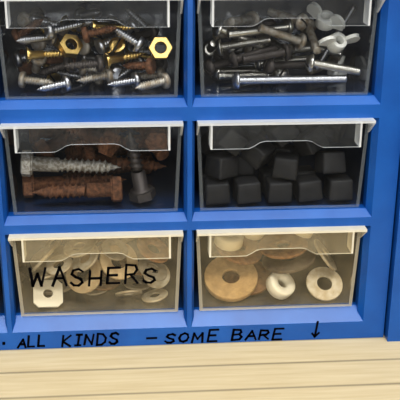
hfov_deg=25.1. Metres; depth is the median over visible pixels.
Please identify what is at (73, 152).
screw
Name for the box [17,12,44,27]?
screw
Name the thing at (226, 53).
screw
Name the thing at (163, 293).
washer
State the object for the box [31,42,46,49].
screw
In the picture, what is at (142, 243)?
washer
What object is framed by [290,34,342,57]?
screw
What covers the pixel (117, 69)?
screw
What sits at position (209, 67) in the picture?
screw
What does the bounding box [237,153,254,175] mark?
rubber foot
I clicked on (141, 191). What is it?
screw
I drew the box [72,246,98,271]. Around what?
washer
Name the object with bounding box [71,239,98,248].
washer
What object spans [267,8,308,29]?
screw
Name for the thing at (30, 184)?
screw
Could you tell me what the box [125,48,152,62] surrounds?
screw
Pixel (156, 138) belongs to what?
bolt
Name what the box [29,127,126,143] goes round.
screw
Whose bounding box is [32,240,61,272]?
washer
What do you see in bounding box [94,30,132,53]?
screw
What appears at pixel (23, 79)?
screw
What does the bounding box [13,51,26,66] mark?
screw
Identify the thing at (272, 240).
washer
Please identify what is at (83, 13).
screw
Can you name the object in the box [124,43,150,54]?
screw
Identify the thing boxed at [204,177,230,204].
rubber foot
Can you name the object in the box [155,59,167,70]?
screw
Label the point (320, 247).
washer
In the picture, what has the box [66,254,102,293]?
washer
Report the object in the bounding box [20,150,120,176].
screw
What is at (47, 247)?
washer
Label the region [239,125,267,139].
rubber foot
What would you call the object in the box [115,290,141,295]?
washer
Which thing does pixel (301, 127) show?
rubber foot
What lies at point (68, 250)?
washer
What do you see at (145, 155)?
screw
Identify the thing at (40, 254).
washer
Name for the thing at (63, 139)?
screw
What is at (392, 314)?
base cabinet
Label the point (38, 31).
screw
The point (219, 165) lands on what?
rubber foot
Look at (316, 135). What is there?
rubber foot
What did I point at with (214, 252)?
washer
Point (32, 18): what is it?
screw
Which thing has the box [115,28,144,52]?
screw
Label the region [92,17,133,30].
screw
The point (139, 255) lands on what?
washer
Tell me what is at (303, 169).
rubber foot
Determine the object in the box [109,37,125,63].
screw
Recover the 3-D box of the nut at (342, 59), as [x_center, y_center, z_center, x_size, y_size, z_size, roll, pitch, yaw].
[0.087,-0.084,0.572,0.013,0.014,0.028,2,21,4]
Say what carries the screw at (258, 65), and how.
in the organizer
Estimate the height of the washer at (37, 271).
0.004 m
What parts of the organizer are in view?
drawer, drawer, drawer, drawer, marker note rail, drawer, drawer, drawer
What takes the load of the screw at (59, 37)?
in the organizer
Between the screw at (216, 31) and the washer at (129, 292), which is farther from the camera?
the washer at (129, 292)
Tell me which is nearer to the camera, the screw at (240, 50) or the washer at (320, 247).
the screw at (240, 50)
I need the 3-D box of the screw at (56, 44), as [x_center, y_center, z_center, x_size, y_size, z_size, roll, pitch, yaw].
[-0.088,-0.097,0.547,0.018,0.017,0.010,9,23,22]
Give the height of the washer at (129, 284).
0.003 m
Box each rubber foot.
[201,127,228,154]
[201,168,210,193]
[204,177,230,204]
[205,151,237,179]
[216,125,248,156]
[233,175,261,203]
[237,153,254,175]
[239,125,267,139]
[239,134,275,169]
[258,166,272,192]
[264,125,299,147]
[264,175,291,202]
[268,144,297,166]
[272,151,298,179]
[290,165,315,190]
[292,126,328,156]
[293,173,322,202]
[295,124,317,132]
[314,150,345,173]
[318,124,346,142]
[323,174,352,200]
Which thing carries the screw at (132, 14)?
in the organizer
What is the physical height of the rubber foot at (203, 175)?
0.014 m
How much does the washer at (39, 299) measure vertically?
0.014 m
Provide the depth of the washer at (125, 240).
0.60 m
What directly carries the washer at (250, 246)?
in the organizer
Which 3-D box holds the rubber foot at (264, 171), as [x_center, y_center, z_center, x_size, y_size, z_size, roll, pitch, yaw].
[0.047,-0.014,0.592,0.016,0.014,0.016,-3,21,-9]
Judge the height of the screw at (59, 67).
0.012 m
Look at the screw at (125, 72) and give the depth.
0.55 m
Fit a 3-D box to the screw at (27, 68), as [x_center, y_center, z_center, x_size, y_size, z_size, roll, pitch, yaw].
[-0.108,-0.086,0.560,0.010,0.014,0.021,-3,21,-9]
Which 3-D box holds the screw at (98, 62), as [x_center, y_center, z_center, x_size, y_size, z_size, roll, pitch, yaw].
[-0.069,-0.080,0.532,0.024,0.010,0.010,-7,22,-18]
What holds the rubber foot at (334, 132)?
in the organizer
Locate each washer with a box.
[30,245,63,269]
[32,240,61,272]
[32,270,54,279]
[33,272,54,280]
[33,280,62,307]
[43,240,61,253]
[43,273,70,294]
[45,253,55,260]
[45,254,71,274]
[63,239,94,257]
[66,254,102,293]
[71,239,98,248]
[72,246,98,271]
[85,271,120,290]
[85,282,105,294]
[89,238,107,254]
[99,243,137,279]
[102,238,127,260]
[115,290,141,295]
[120,250,147,274]
[121,238,134,242]
[124,278,149,289]
[137,237,168,262]
[138,257,166,280]
[142,289,167,302]
[144,263,169,288]
[204,257,257,301]
[207,242,244,257]
[215,237,262,264]
[224,261,270,294]
[259,234,307,258]
[262,245,314,273]
[306,267,342,300]
[314,239,336,270]
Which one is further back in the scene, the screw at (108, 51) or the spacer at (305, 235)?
the spacer at (305, 235)
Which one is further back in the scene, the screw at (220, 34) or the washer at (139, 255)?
the washer at (139, 255)
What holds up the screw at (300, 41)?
in the organizer
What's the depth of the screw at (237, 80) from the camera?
0.55 m
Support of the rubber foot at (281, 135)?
in the organizer
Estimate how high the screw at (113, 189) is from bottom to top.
0.017 m
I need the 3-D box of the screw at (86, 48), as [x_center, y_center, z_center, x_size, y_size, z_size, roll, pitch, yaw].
[-0.069,-0.096,0.554,0.010,0.010,0.022,5,22,12]
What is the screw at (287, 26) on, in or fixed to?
in the organizer
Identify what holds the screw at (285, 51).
in the organizer
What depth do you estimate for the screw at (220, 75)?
0.55 m
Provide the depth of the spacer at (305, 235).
0.60 m
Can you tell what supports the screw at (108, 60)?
in the organizer
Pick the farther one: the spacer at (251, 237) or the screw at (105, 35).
the spacer at (251, 237)
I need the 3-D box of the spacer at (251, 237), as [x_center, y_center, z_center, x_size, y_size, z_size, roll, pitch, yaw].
[0.036,0.018,0.608,0.019,0.016,0.019,-17,27,-38]
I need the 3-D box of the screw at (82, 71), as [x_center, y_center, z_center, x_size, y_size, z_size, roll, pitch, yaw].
[-0.063,-0.081,0.550,0.023,0.011,0.010,-6,22,-15]
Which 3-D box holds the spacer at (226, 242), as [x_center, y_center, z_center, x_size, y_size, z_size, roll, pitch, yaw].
[0.019,0.026,0.596,0.019,0.012,0.020,-12,24,-29]
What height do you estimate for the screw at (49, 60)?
0.010 m
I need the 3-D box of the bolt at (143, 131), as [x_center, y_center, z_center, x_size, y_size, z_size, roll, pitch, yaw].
[-0.033,-0.044,0.585,0.016,0.028,0.041,-11,24,-28]
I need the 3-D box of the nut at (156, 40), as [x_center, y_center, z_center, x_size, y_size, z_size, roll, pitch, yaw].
[-0.023,-0.090,0.533,0.014,0.013,0.006,-1,4,-4]
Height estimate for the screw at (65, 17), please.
0.012 m
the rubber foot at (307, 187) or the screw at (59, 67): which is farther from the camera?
the rubber foot at (307, 187)
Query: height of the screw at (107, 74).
0.010 m
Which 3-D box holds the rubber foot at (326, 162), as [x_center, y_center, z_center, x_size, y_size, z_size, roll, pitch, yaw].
[0.083,-0.024,0.574,0.016,0.017,0.018,-6,22,-15]
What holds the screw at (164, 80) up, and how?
in the organizer
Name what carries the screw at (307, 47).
in the organizer
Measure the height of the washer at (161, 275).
0.012 m
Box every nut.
[58,34,82,57]
[148,37,172,58]
[307,2,344,30]
[318,32,359,53]
[327,55,346,75]
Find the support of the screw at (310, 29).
in the organizer
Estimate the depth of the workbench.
0.56 m
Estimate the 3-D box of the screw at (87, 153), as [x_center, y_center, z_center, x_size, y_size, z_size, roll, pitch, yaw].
[-0.049,-0.026,0.586,0.057,0.020,0.016,-3,21,-10]
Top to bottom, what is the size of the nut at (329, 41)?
0.013 m
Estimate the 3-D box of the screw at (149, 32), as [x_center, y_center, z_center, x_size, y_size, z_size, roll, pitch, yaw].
[-0.036,-0.100,0.548,0.010,0.010,0.024,15,26,34]
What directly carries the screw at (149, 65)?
in the organizer
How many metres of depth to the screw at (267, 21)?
0.56 m
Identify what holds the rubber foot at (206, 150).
in the organizer
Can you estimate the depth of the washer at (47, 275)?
0.58 m
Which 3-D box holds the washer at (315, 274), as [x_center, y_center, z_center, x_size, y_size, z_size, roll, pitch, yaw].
[0.084,0.056,0.604,0.025,0.016,0.020,-4,21,-10]
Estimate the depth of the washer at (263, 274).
0.61 m
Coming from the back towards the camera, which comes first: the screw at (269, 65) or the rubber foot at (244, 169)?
the rubber foot at (244, 169)
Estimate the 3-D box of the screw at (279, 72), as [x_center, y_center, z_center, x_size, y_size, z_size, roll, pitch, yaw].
[0.053,-0.082,0.571,0.011,0.011,0.028,6,22,14]
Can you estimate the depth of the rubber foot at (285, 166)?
0.56 m
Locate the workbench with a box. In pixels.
[0,334,399,399]
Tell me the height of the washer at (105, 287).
0.006 m
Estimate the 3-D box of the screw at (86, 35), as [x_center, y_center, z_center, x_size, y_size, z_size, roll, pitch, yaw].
[-0.059,-0.097,0.527,0.022,0.011,0.010,0,21,-2]
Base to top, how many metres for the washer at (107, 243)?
0.011 m
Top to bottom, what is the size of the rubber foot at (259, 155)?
0.020 m
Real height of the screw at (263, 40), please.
0.013 m
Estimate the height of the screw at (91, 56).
0.010 m
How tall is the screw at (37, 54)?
0.010 m
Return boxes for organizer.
[0,0,399,349]
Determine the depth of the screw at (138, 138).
0.59 m
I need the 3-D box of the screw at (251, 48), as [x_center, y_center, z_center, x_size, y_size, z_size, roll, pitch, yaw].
[0.034,-0.098,0.574,0.011,0.011,0.032,1,21,2]
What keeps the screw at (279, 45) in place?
in the organizer
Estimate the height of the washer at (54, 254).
0.011 m
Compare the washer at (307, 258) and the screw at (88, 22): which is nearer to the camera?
the screw at (88, 22)
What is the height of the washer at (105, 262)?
0.021 m
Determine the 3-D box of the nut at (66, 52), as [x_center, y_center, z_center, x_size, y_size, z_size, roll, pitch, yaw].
[-0.076,-0.091,0.531,0.014,0.013,0.006,2,-16,-24]
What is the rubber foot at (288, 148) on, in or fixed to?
in the organizer
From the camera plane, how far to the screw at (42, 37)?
0.53 m
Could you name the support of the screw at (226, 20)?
in the organizer
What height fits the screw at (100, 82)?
0.010 m
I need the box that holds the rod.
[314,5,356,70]
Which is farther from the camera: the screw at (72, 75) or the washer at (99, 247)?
the washer at (99, 247)
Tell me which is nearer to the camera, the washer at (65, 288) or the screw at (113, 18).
the screw at (113, 18)
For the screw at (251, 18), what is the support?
in the organizer
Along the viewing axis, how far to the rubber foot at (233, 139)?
0.56 m
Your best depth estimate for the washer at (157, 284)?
0.60 m
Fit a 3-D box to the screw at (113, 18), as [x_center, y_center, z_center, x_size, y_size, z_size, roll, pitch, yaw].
[-0.052,-0.106,0.550,0.010,0.010,0.021,-7,22,-18]
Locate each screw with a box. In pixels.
[11,18,43,43]
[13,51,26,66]
[16,33,56,44]
[17,7,43,27]
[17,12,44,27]
[18,49,32,74]
[18,71,54,87]
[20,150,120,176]
[22,17,49,45]
[22,173,126,197]
[26,46,62,63]
[28,15,68,35]
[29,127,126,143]
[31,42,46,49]
[31,50,46,73]
[31,176,122,201]
[32,128,94,156]
[37,75,71,91]
[38,57,74,75]
[39,27,68,50]
[42,63,60,81]
[44,20,85,39]
[45,56,75,64]
[56,70,82,79]
[57,33,71,48]
[58,128,120,156]
[59,15,97,37]
[62,149,152,177]
[64,55,103,71]
[64,141,127,159]
[70,128,167,148]
[74,7,100,18]
[75,15,108,31]
[77,67,113,83]
[79,38,94,54]
[79,59,114,75]
[81,25,117,42]
[81,50,103,60]
[81,147,166,173]
[88,72,102,84]
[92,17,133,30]
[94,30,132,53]
[99,32,114,39]
[102,38,115,55]
[103,52,145,68]
[106,16,124,32]
[108,72,140,88]
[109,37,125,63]
[110,64,122,79]
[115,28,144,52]
[118,57,143,77]
[122,58,155,73]
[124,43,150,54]
[125,18,139,31]
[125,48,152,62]
[126,8,159,32]
[126,131,155,202]
[130,68,165,79]
[131,25,157,40]
[135,73,170,89]
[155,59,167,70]
[202,39,216,56]
[203,58,242,75]
[212,20,263,48]
[212,32,264,41]
[212,66,257,79]
[213,50,229,61]
[215,36,271,55]
[217,70,271,79]
[224,14,245,29]
[226,18,293,38]
[227,11,259,26]
[227,39,244,53]
[229,43,277,67]
[232,72,346,88]
[242,43,291,63]
[244,46,257,52]
[254,55,307,70]
[256,34,295,59]
[258,16,275,34]
[258,23,306,49]
[263,58,305,73]
[264,43,312,52]
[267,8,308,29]
[272,69,288,75]
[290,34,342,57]
[300,19,321,54]
[305,54,360,75]
[306,55,340,74]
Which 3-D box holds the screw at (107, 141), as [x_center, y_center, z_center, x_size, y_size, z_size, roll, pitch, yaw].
[-0.081,-0.044,0.576,0.066,0.025,0.015,12,24,28]
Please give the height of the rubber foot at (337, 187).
0.014 m
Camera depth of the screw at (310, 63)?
0.54 m
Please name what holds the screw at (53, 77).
in the organizer
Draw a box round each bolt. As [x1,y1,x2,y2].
[129,127,168,160]
[143,127,170,152]
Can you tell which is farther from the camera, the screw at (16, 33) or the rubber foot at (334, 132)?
the rubber foot at (334, 132)
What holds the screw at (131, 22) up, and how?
in the organizer
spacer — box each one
[214,235,243,250]
[244,234,264,239]
[266,273,294,299]
[296,233,312,238]
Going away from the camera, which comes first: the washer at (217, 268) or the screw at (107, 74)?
the screw at (107, 74)
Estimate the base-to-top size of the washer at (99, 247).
0.011 m
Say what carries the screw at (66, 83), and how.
in the organizer
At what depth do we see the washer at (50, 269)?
0.58 m
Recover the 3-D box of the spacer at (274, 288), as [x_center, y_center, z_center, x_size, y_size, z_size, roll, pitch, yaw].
[0.054,0.057,0.601,0.019,0.018,0.018,-16,26,-36]
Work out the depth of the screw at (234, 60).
0.54 m
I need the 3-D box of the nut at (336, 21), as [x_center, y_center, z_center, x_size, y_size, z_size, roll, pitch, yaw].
[0.078,-0.113,0.554,0.027,0.017,0.013,19,28,39]
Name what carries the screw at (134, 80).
in the organizer
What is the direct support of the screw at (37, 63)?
in the organizer
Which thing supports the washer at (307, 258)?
in the organizer
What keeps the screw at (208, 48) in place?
in the organizer
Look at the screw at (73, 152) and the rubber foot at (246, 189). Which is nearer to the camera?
the rubber foot at (246, 189)
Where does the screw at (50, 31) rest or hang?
in the organizer
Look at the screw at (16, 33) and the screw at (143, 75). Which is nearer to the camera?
the screw at (16, 33)
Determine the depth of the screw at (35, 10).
0.57 m
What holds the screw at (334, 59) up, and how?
in the organizer
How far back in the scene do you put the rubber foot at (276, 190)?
0.57 m
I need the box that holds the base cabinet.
[384,157,399,341]
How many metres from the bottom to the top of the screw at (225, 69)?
0.011 m
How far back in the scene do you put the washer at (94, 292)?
0.60 m
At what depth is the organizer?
0.57 m

